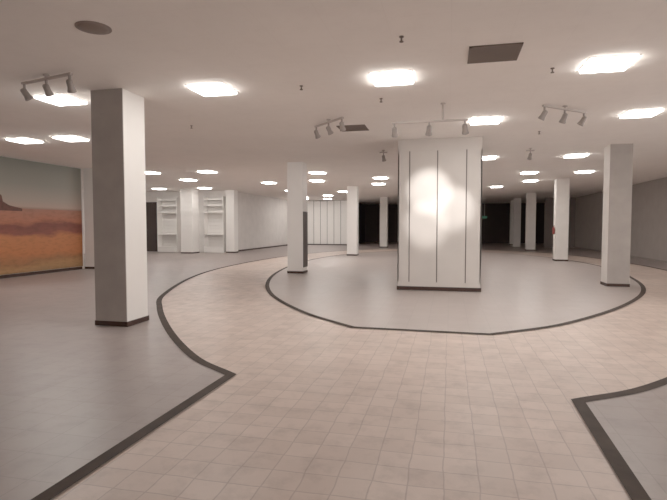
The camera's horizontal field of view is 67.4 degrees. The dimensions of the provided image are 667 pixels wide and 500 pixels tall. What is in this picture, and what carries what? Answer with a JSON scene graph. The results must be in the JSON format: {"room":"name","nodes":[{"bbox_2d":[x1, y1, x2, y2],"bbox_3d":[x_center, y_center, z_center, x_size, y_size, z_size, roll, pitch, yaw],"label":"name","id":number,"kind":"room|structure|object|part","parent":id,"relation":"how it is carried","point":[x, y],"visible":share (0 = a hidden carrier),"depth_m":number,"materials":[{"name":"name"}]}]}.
{"room":"empty department store","nodes":[
{"label":"empty department store","id":0,"kind":"room"},
{"bbox_2d":[2,156,83,274],"bbox_3d":[-11.030,-0.613,7.657,0.150,3.490,20.000,1,3,13],"label":"wall","id":1,"kind":"structure","parent":0,"point":[2,156],"depth_m":17.30,"materials":[{"name":"paint"}]},
{"bbox_2d":[0,266,81,278],"bbox_3d":[-10.959,1.083,7.671,0.020,0.100,19.900,1,3,13],"label":"baseboard","id":2,"kind":"structure","parent":1,"relation":"attached to","point":[72,268],"depth_m":15.50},
{"bbox_2d":[0,156,82,274],"bbox_3d":[-9.826,-0.889,12.467,0.023,3.360,9.930,1,3,13],"label":"mural","id":3,"kind":"object","parent":1,"relation":"attached to","point":[41,205],"visible":1,"depth_m":15.47},
{"bbox_2d":[82,188,84,253],"bbox_3d":[-13.952,-1.414,24.323,0.150,3.490,11.200,1,3,13],"label":"wall","id":4,"kind":"structure","parent":0,"point":[82,188],"depth_m":26.68,"materials":[{"name":"paint"}]},
{"bbox_2d":[146,191,225,251],"bbox_3d":[-8.413,-1.632,28.863,5.400,3.490,0.150,1,3,13],"label":"wall","id":5,"kind":"structure","parent":0,"point":[173,194],"depth_m":28.62,"materials":[{"name":"paint"}]},
{"bbox_2d":[146,202,157,250],"bbox_3d":[-10.573,-1.363,29.412,0.950,2.900,0.060,1,3,13],"label":"door","id":6,"kind":"structure","parent":5,"relation":"in","point":[151,207],"depth_m":29.41,"materials":[{"name":"paint"}]},
{"bbox_2d":[0,242,396,499],"bbox_3d":[-4.864,0.429,22.208,18.550,0.001,51.000,1,3,13],"label":"floor","id":7,"kind":"structure","parent":0,"point":[73,388],"depth_m":5.14,"materials":[{"name":"concrete"}]},
{"bbox_2d":[83,168,93,268],"bbox_3d":[-8.405,-1.087,17.529,0.444,3.490,0.444,1,3,13],"label":"column","id":8,"kind":"structure","parent":7,"relation":"on","point":[87,172],"depth_m":17.33,"materials":[{"name":"white paint"}]},
{"bbox_2d":[90,88,148,326],"bbox_3d":[-3.251,-0.612,7.637,0.554,3.490,0.554,1,3,13],"label":"column","id":9,"kind":"structure","parent":7,"relation":"on","point":[117,115],"depth_m":7.40,"materials":[{"name":"white plaster"},{"name":"bare concrete"}]},
{"bbox_3d":[-3.251,1.083,7.718,0.554,0.075,0.554,1,3,13],"label":"baseboard","id":10,"kind":"part","parent":9,"relation":"part of","materials":[{"name":"black plastic"}]},
{"bbox_2d":[157,197,180,251],"bbox_3d":[-9.438,-1.463,28.764,1.250,3.138,0.500,1,3,13],"label":"wall shelf unit","id":11,"kind":"object","parent":7,"relation":"on","point":[162,247],"visible":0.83,"depth_m":28.80,"materials":[{"name":"white wood"}]},
{"bbox_3d":[-10.027,-1.469,28.900,0.040,3.138,0.500,1,3,13],"label":"panel","id":12,"kind":"part","parent":11,"relation":"part of","materials":[{"name":"white wood"}]},
{"bbox_3d":[-9.439,-0.917,28.785,1.190,0.070,0.450,1,3,13],"label":"shelf","id":13,"kind":"part","parent":11,"relation":"part of","materials":[{"name":"white wood"}]},
{"bbox_3d":[-9.439,-2.535,28.708,1.190,0.070,0.450,1,3,13],"label":"shelf","id":14,"kind":"part","parent":11,"relation":"part of","materials":[{"name":"white wood"}]},
{"bbox_3d":[-9.439,-2.865,28.692,1.190,0.070,0.450,1,3,13],"label":"shelf","id":15,"kind":"part","parent":11,"relation":"part of","materials":[{"name":"white wood"}]},
{"bbox_3d":[-8.848,-1.456,28.628,0.040,3.138,0.500,1,3,13],"label":"panel","id":16,"kind":"part","parent":11,"relation":"part of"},
{"bbox_2d":[180,189,199,253],"bbox_3d":[-7.845,-1.558,27.323,0.724,3.490,0.724,1,3,13],"label":"column","id":17,"kind":"structure","parent":7,"relation":"on","point":[189,200],"depth_m":27.01,"materials":[{"name":"white paint"}]},
{"bbox_3d":[-7.845,0.138,27.404,0.724,0.075,0.724,1,3,13],"label":"baseboard","id":18,"kind":"part","parent":17,"relation":"part of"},
{"bbox_2d":[31,249,369,499],"bbox_3d":[-0.919,0.768,15.070,7.684,0.001,38.850,1,3,13],"label":"trim","id":19,"kind":"structure","parent":7,"relation":"on","point":[51,492],"depth_m":3.90,"materials":[{"name":"tile"}]},
{"bbox_2d":[203,196,225,252],"bbox_3d":[-6.637,-1.432,28.118,1.200,3.138,0.500,1,3,13],"label":"wall shelf unit","id":20,"kind":"object","parent":7,"relation":"on","point":[207,212],"visible":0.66,"depth_m":28.25,"materials":[{"name":"white wood"}]},
{"bbox_3d":[-7.202,-1.438,28.248,0.040,3.138,0.500,1,3,13],"label":"panel","id":21,"kind":"part","parent":20,"relation":"part of","materials":[{"name":"white wood"}]},
{"bbox_3d":[-6.638,-2.135,28.080,1.140,0.070,0.450,1,3,13],"label":"shelf","id":22,"kind":"part","parent":20,"relation":"part of","materials":[{"name":"white wood"}]},
{"bbox_3d":[-6.072,-1.425,27.988,0.040,3.138,0.500,1,3,13],"label":"panel","id":23,"kind":"part","parent":20,"relation":"part of","materials":[{"name":"white wood"}]},
{"bbox_2d":[226,190,238,252],"bbox_3d":[-5.652,-1.583,27.842,0.524,3.490,0.524,1,3,13],"label":"column","id":24,"kind":"structure","parent":7,"relation":"on","point":[231,195],"depth_m":27.62,"materials":[{"name":"white paint"}]},
{"bbox_2d":[380,197,387,247],"bbox_3d":[3.496,-1.910,34.651,0.524,3.490,0.524,1,3,13],"label":"column","id":25,"kind":"structure","parent":7,"relation":"on","point":[383,200],"depth_m":34.42,"materials":[{"name":"paint"}]},
{"bbox_2d":[238,192,287,249],"bbox_3d":[-4.528,-1.879,34.016,0.150,3.490,11.650,1,3,13],"label":"wall","id":26,"kind":"structure","parent":0,"point":[262,220],"depth_m":32.70,"materials":[{"name":"grey paint"}]},
{"bbox_2d":[238,244,287,250],"bbox_3d":[-4.462,-0.182,34.005,0.020,0.100,11.800,1,3,13],"label":"baseboard","id":27,"kind":"structure","parent":26,"relation":"attached to","point":[286,244],"depth_m":33.00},
{"bbox_2d":[308,200,346,244],"bbox_3d":[-1.057,-2.131,39.264,4.550,3.490,0.150,1,3,13],"label":"wall","id":28,"kind":"structure","parent":0,"point":[319,200],"depth_m":39.00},
{"bbox_2d":[307,201,313,243],"bbox_3d":[-1.810,-2.169,39.312,0.500,3.360,0.030,1,3,13],"label":"wall panel","id":29,"kind":"object","parent":28,"relation":"attached to","point":[310,204],"visible":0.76,"depth_m":39.29,"materials":[{"name":"white paint"}]},
{"bbox_2d":[314,201,319,243],"bbox_3d":[-1.284,-2.163,39.191,0.500,3.360,0.030,1,3,13],"label":"wall panel","id":30,"kind":"object","parent":28,"relation":"attached to","point":[316,203],"visible":1,"depth_m":39.18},
{"bbox_2d":[321,201,326,243],"bbox_3d":[-0.757,-2.157,39.070,0.500,3.360,0.030,1,3,13],"label":"wall panel","id":31,"kind":"object","parent":28,"relation":"attached to","point":[323,203],"visible":1,"depth_m":39.05,"materials":[{"name":"white paint"}]},
{"bbox_2d":[327,201,333,243],"bbox_3d":[-0.231,-2.151,38.948,0.500,3.360,0.030,1,3,13],"label":"wall panel","id":32,"kind":"object","parent":28,"relation":"attached to","point":[330,204],"visible":1,"depth_m":38.93,"materials":[{"name":"white paint"}]},
{"bbox_2d":[334,201,339,243],"bbox_3d":[0.295,-2.145,38.827,0.500,3.360,0.030,1,3,13],"label":"wall panel","id":33,"kind":"object","parent":28,"relation":"attached to","point":[336,203],"visible":1,"depth_m":38.82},
{"bbox_2d":[341,201,346,243],"bbox_3d":[0.821,-2.139,38.706,0.500,3.360,0.030,1,3,13],"label":"wall panel","id":34,"kind":"object","parent":28,"relation":"attached to","point":[343,203],"visible":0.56,"depth_m":38.70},
{"bbox_2d":[0,0,666,203],"bbox_3d":[-0.455,-3.052,21.022,27.600,0.100,51.000,1,3,13],"label":"ceiling","id":35,"kind":"structure","parent":0,"point":[263,50],"depth_m":7.04,"materials":[{"name":"white paint"}]},
{"bbox_2d":[5,138,43,143],"bbox_3d":[-7.159,-2.532,11.605,0.560,0.035,0.560,1,3,13],"label":"recessed light","id":36,"kind":"object","parent":35,"relation":"in","point":[19,140],"visible":1,"depth_m":11.46,"materials":[{"name":"white plastic"}]},
{"bbox_2d":[20,72,76,100],"bbox_3d":[-3.771,-2.164,6.615,1.020,0.292,0.153,1,3,26],"label":"track","id":37,"kind":"object","parent":35,"relation":"attached to","point":[70,86],"visible":1,"depth_m":6.57,"materials":[{"name":"grey metal"}]},
{"bbox_3d":[-3.783,-2.254,6.587,1.007,0.030,0.044,1,3,26],"label":"rail","id":38,"kind":"part","parent":37,"relation":"part of","materials":[{"name":"grey metal"}]},
{"bbox_2d":[33,93,88,105],"bbox_3d":[-4.277,-2.352,7.857,0.560,0.035,0.560,1,3,13],"label":"recessed light","id":39,"kind":"object","parent":35,"relation":"in","point":[62,99],"visible":0.91,"depth_m":7.80,"materials":[{"name":"white plastic"}]},
{"bbox_2d":[51,135,89,141],"bbox_3d":[-5.941,-2.519,11.324,0.560,0.035,0.560,1,3,13],"label":"recessed light","id":40,"kind":"object","parent":35,"relation":"in","point":[71,138],"visible":1,"depth_m":11.19,"materials":[{"name":"white plastic"}]},
{"bbox_2d":[74,21,111,34],"bbox_3d":[-2.409,-2.219,5.023,0.340,0.030,0.340,1,3,13],"label":"ceiling speaker","id":41,"kind":"object","parent":35,"relation":"attached to","point":[92,27],"visible":1,"depth_m":4.97},
{"bbox_2d":[145,171,159,173],"bbox_3d":[-6.819,-2.869,18.619,0.560,0.035,0.560,1,3,13],"label":"recessed light","id":42,"kind":"object","parent":35,"relation":"in","point":[151,172],"visible":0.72,"depth_m":18.62,"materials":[{"name":"white plastic"}]},
{"bbox_2d":[197,171,216,172],"bbox_3d":[-4.623,-2.854,18.310,0.560,0.035,0.560,1,3,13],"label":"recessed light","id":43,"kind":"object","parent":35,"relation":"in","point":[197,171],"visible":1,"depth_m":18.27,"materials":[{"name":"white plastic"}]},
{"bbox_2d":[185,82,237,95],"bbox_3d":[-1.753,-2.323,7.255,0.560,0.035,0.560,1,3,13],"label":"recessed light","id":44,"kind":"object","parent":35,"relation":"in","point":[216,88],"visible":1,"depth_m":7.17,"materials":[{"name":"white plastic"}]},
{"bbox_2d":[309,172,325,173],"bbox_3d":[-0.596,-2.871,18.662,0.560,0.035,0.560,1,3,13],"label":"recessed light","id":45,"kind":"object","parent":35,"relation":"in","point":[309,172],"visible":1,"depth_m":18.56,"materials":[{"name":"white plastic"}]},
{"bbox_2d":[314,117,345,138],"bbox_3d":[-0.077,-2.297,9.389,0.154,0.292,1.028,-2,3,-32],"label":"track","id":46,"kind":"object","parent":35,"relation":"attached to","point":[342,127],"visible":1,"depth_m":9.34,"materials":[{"name":"grey metal"}]},
{"bbox_3d":[-0.094,-2.387,9.360,0.044,0.030,0.990,-2,3,-32],"label":"rail","id":47,"kind":"part","parent":46,"relation":"part of","materials":[{"name":"grey metal"}]},
{"bbox_2d":[336,124,368,131],"bbox_3d":[0.397,-2.473,10.157,0.570,0.015,0.570,1,3,13],"label":"ceiling vent","id":48,"kind":"object","parent":35,"relation":"in","point":[363,127],"visible":0.88,"depth_m":10.15,"materials":[{"name":"grey metal"}]},
{"bbox_2d":[380,150,386,161],"bbox_3d":[1.319,-2.473,13.167,0.200,0.302,0.153,1,3,13],"label":"track","id":49,"kind":"object","parent":35,"relation":"hanging from","point":[383,152],"visible":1,"depth_m":13.12,"materials":[{"name":"grey metal"}]},
{"bbox_2d":[368,70,413,85],"bbox_3d":[0.786,-2.297,6.719,0.560,0.035,0.560,1,3,13],"label":"recessed light","id":50,"kind":"object","parent":35,"relation":"in","point":[404,77],"visible":1,"depth_m":6.64,"materials":[{"name":"white plastic"}]},
{"bbox_2d":[392,102,468,137],"bbox_3d":[1.575,-2.124,8.193,1.251,0.522,0.154,1,3,13],"label":"track","id":51,"kind":"object","parent":35,"relation":"attached to","point":[465,131],"visible":1,"depth_m":8.14,"materials":[{"name":"grey metal"}]},
{"bbox_3d":[1.563,-2.099,8.169,1.210,0.030,0.044,1,3,13],"label":"rail","id":52,"kind":"part","parent":51,"relation":"part of","materials":[{"name":"grey metal"}]},
{"bbox_3d":[1.775,-2.247,8.113,0.080,0.270,0.080,1,3,13],"label":"ceiling stem","id":53,"kind":"part","parent":51,"relation":"part of","materials":[{"name":"grey metal"}]},
{"bbox_2d":[469,116,502,124],"bbox_3d":[2.854,-2.426,9.394,0.560,0.035,0.560,1,3,13],"label":"recessed light","id":54,"kind":"object","parent":35,"relation":"in","point":[493,119],"visible":1,"depth_m":9.28,"materials":[{"name":"white plastic"}]},
{"bbox_2d":[483,156,496,159],"bbox_3d":[4.439,-2.673,14.546,0.560,0.035,0.560,1,3,13],"label":"recessed light","id":55,"kind":"object","parent":35,"relation":"in","point":[484,157],"visible":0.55,"depth_m":14.31,"materials":[{"name":"white plastic"}]},
{"bbox_2d":[467,42,523,63],"bbox_3d":[1.847,-2.262,5.764,0.570,0.015,0.570,1,3,13],"label":"ceiling vent","id":56,"kind":"object","parent":35,"relation":"in","point":[509,51],"visible":1,"depth_m":5.74,"materials":[{"name":"grey metal"}]},
{"bbox_2d":[520,171,538,173],"bbox_3d":[7.284,-2.869,18.618,0.560,0.035,0.560,1,3,13],"label":"recessed light","id":57,"kind":"object","parent":35,"relation":"in","point":[537,171],"visible":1,"depth_m":18.50,"materials":[{"name":"white plastic"}]},
{"bbox_2d":[521,172,537,173],"bbox_3d":[7.284,-2.869,18.618,0.520,0.034,0.520,1,3,13],"label":"diffuser","id":58,"kind":"object","parent":57,"relation":"attached to","point":[521,172],"depth_m":18.56,"materials":[{"name":"white plastic"}]},
{"bbox_2d":[526,148,534,159],"bbox_3d":[5.037,-2.457,12.822,0.200,0.302,0.153,1,3,13],"label":"track","id":59,"kind":"object","parent":35,"relation":"hanging from","point":[530,150],"visible":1,"depth_m":12.78,"materials":[{"name":"grey metal"}]},
{"bbox_2d":[538,104,586,126],"bbox_3d":[3.814,-2.246,8.322,1.100,0.292,0.153,-1,3,-28],"label":"track","id":60,"kind":"object","parent":35,"relation":"attached to","point":[542,116],"visible":1,"depth_m":8.29,"materials":[{"name":"grey metal"}]},
{"bbox_3d":[3.838,-2.336,8.299,1.063,0.030,0.044,-1,3,-28],"label":"rail","id":61,"kind":"part","parent":60,"relation":"part of","materials":[{"name":"grey metal"}]},
{"bbox_2d":[564,154,587,157],"bbox_3d":[6.830,-2.652,14.093,0.560,0.035,0.560,1,3,13],"label":"recessed light","id":62,"kind":"object","parent":35,"relation":"in","point":[567,155],"visible":1,"depth_m":13.94,"materials":[{"name":"white plastic"}]},
{"bbox_2d":[575,170,594,172],"bbox_3d":[9.178,-2.853,18.280,0.560,0.035,0.560,1,3,13],"label":"recessed light","id":63,"kind":"object","parent":35,"relation":"in","point":[592,170],"visible":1,"depth_m":18.10,"materials":[{"name":"white plastic"}]},
{"bbox_2d":[575,171,593,172],"bbox_3d":[9.178,-2.852,18.280,0.520,0.034,0.520,1,3,13],"label":"diffuser","id":64,"kind":"object","parent":63,"relation":"attached to","point":[577,171],"depth_m":18.22,"materials":[{"name":"white plastic"}]},
{"bbox_2d":[578,54,641,73],"bbox_3d":[3.361,-2.269,6.125,0.560,0.035,0.560,1,3,13],"label":"recessed light","id":65,"kind":"object","parent":35,"relation":"in","point":[620,62],"visible":1,"depth_m":6.03,"materials":[{"name":"white plastic"}]},
{"bbox_2d":[619,108,664,117],"bbox_3d":[5.410,-2.398,8.805,0.560,0.035,0.560,1,3,13],"label":"recessed light","id":66,"kind":"object","parent":35,"relation":"in","point":[640,113],"visible":1,"depth_m":8.71,"materials":[{"name":"white plastic"}]},
{"bbox_2d":[51,249,666,499],"bbox_3d":[-0.455,0.534,21.194,27.600,0.100,51.000,1,3,13],"label":"floor","id":67,"kind":"structure","parent":0,"point":[313,408],"depth_m":4.09,"materials":[{"name":"tile"}]},
{"bbox_2d":[358,203,364,242],"bbox_3d":[1.986,-2.295,42.662,0.150,3.490,7.850,1,3,13],"label":"wall","id":68,"kind":"structure","parent":0,"point":[361,209],"depth_m":44.51,"materials":[{"name":"paint"}]},
{"bbox_2d":[269,251,640,332],"bbox_3d":[4.036,0.608,18.490,11.437,0.001,23.450,1,3,13],"label":"floor","id":69,"kind":"structure","parent":0,"point":[518,291],"depth_m":10.61,"materials":[{"name":"smooth grey concrete"}]},
{"bbox_2d":[287,162,307,273],"bbox_3d":[-1.140,-1.008,15.884,0.542,3.490,0.524,1,3,13],"label":"column","id":70,"kind":"structure","parent":69,"relation":"on","point":[297,214],"depth_m":15.66,"materials":[{"name":"white paint"}]},
{"bbox_3d":[-1.149,0.687,15.968,0.524,0.075,0.524,1,3,13],"label":"baseboard","id":71,"kind":"part","parent":70,"relation":"part of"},
{"bbox_2d":[347,186,358,255],"bbox_3d":[0.973,-1.460,25.289,0.524,3.490,0.524,1,3,13],"label":"column","id":72,"kind":"structure","parent":69,"relation":"on","point":[352,191],"depth_m":25.06,"materials":[{"name":"white paint"}]},
{"bbox_2d":[397,137,482,291],"bbox_3d":[2.619,-0.838,12.342,1.900,3.490,1.900,1,3,13],"label":"pillar","id":73,"kind":"structure","parent":69,"relation":"on","point":[440,179],"depth_m":11.42,"materials":[{"name":"white paint"}]},
{"bbox_3d":[1.546,-0.777,11.796,0.035,3.020,0.328,1,3,13],"label":"panel","id":74,"kind":"part","parent":73,"relation":"part of","materials":[{"name":"white paint"}]},
{"bbox_3d":[1.621,-0.769,11.628,0.258,3.020,0.035,1,3,13],"label":"panel","id":75,"kind":"part","parent":73,"relation":"part of","materials":[{"name":"white paint"}]},
{"bbox_3d":[2.066,-0.764,11.525,0.606,3.020,0.035,1,3,13],"label":"panel","id":76,"kind":"part","parent":73,"relation":"part of","materials":[{"name":"white paint"}]},
{"bbox_3d":[2.619,0.850,12.423,1.900,0.090,1.900,1,3,13],"label":"baseboard","id":77,"kind":"part","parent":73,"relation":"part of","materials":[{"name":"black plastic"}]},
{"bbox_3d":[2.685,-0.757,11.383,0.616,3.020,0.035,1,3,13],"label":"panel","id":78,"kind":"part","parent":73,"relation":"part of","materials":[{"name":"white paint"}]},
{"bbox_3d":[3.168,-0.752,11.271,0.328,3.020,0.035,1,3,13],"label":"panel","id":79,"kind":"part","parent":73,"relation":"part of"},
{"bbox_3d":[3.336,-0.755,11.347,0.035,3.020,0.258,1,3,13],"label":"panel","id":80,"kind":"part","parent":73,"relation":"part of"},
{"bbox_2d":[265,251,645,334],"bbox_3d":[4.037,0.604,18.491,11.537,0.001,23.554,1,3,13],"label":"trim","id":81,"kind":"structure","parent":69,"relation":"on","point":[643,289],"depth_m":8.24,"materials":[{"name":"tile"}]},
{"bbox_2d":[552,178,569,260],"bbox_3d":[9.705,-1.270,21.328,0.524,3.490,0.524,1,3,13],"label":"column","id":82,"kind":"structure","parent":69,"relation":"on","point":[561,186],"depth_m":21.10,"materials":[{"name":"paint"}]},
{"bbox_2d":[600,143,632,286],"bbox_3d":[7.049,-0.844,12.458,0.524,3.490,0.524,1,3,13],"label":"column","id":83,"kind":"structure","parent":69,"relation":"on","point":[618,158],"depth_m":12.23,"materials":[{"name":"paint"}]},
{"bbox_3d":[7.049,0.852,12.540,0.524,0.075,0.524,1,3,13],"label":"baseboard","id":84,"kind":"part","parent":83,"relation":"part of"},
{"bbox_2d":[365,203,544,242],"bbox_3d":[10.779,-2.394,44.735,16.350,3.490,0.150,1,3,13],"label":"wall","id":85,"kind":"structure","parent":0,"point":[496,227],"depth_m":43.95,"materials":[{"name":"paint"}]},
{"bbox_2d":[513,198,520,246],"bbox_3d":[13.193,-1.973,35.977,0.500,3.490,0.150,1,3,13],"label":"column","id":86,"kind":"structure","parent":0,"point":[517,201],"depth_m":35.91,"materials":[{"name":"grey paint"}]},
{"bbox_2d":[544,197,575,246],"bbox_3d":[15.970,-1.943,35.337,2.000,3.490,0.150,1,3,13],"label":"wall","id":87,"kind":"structure","parent":0,"point":[549,202],"depth_m":35.35,"materials":[{"name":"white paint"}]},
{"bbox_2d":[481,243,666,499],"bbox_3d":[8.582,0.578,19.108,9.050,0.001,51.000,1,3,13],"label":"floor","id":88,"kind":"structure","parent":0,"point":[636,424],"depth_m":3.79,"materials":[{"name":"concrete"}]},
{"bbox_2d":[509,200,513,244],"bbox_3d":[14.065,-2.123,39.082,0.524,3.490,0.524,1,3,13],"label":"column","id":89,"kind":"structure","parent":88,"relation":"on","point":[511,201],"depth_m":38.91,"materials":[{"name":"paint"}]},
{"bbox_2d":[525,193,535,250],"bbox_3d":[11.920,-1.698,30.248,0.524,3.490,0.524,1,3,13],"label":"column","id":90,"kind":"structure","parent":88,"relation":"on","point":[530,231],"depth_m":30.02,"materials":[{"name":"paint"}]},
{"bbox_2d":[481,249,666,499],"bbox_3d":[6.532,0.850,13.351,7.684,0.001,38.851,1,3,13],"label":"trim","id":91,"kind":"structure","parent":88,"relation":"on","point":[635,490],"depth_m":3.53,"materials":[{"name":"tile"}]},
{"bbox_2d":[575,177,666,260],"bbox_3d":[14.976,-1.507,26.263,0.150,3.490,34.000,1,3,13],"label":"wall","id":92,"kind":"structure","parent":0,"point":[649,198],"depth_m":23.18,"materials":[{"name":"beige paint"}]},
{"bbox_2d":[574,246,666,262],"bbox_3d":[13.994,0.382,22.471,0.020,0.080,26.000,1,3,13],"label":"baseboard","id":93,"kind":"structure","parent":92,"relation":"attached to","point":[574,246],"depth_m":23.09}
]}

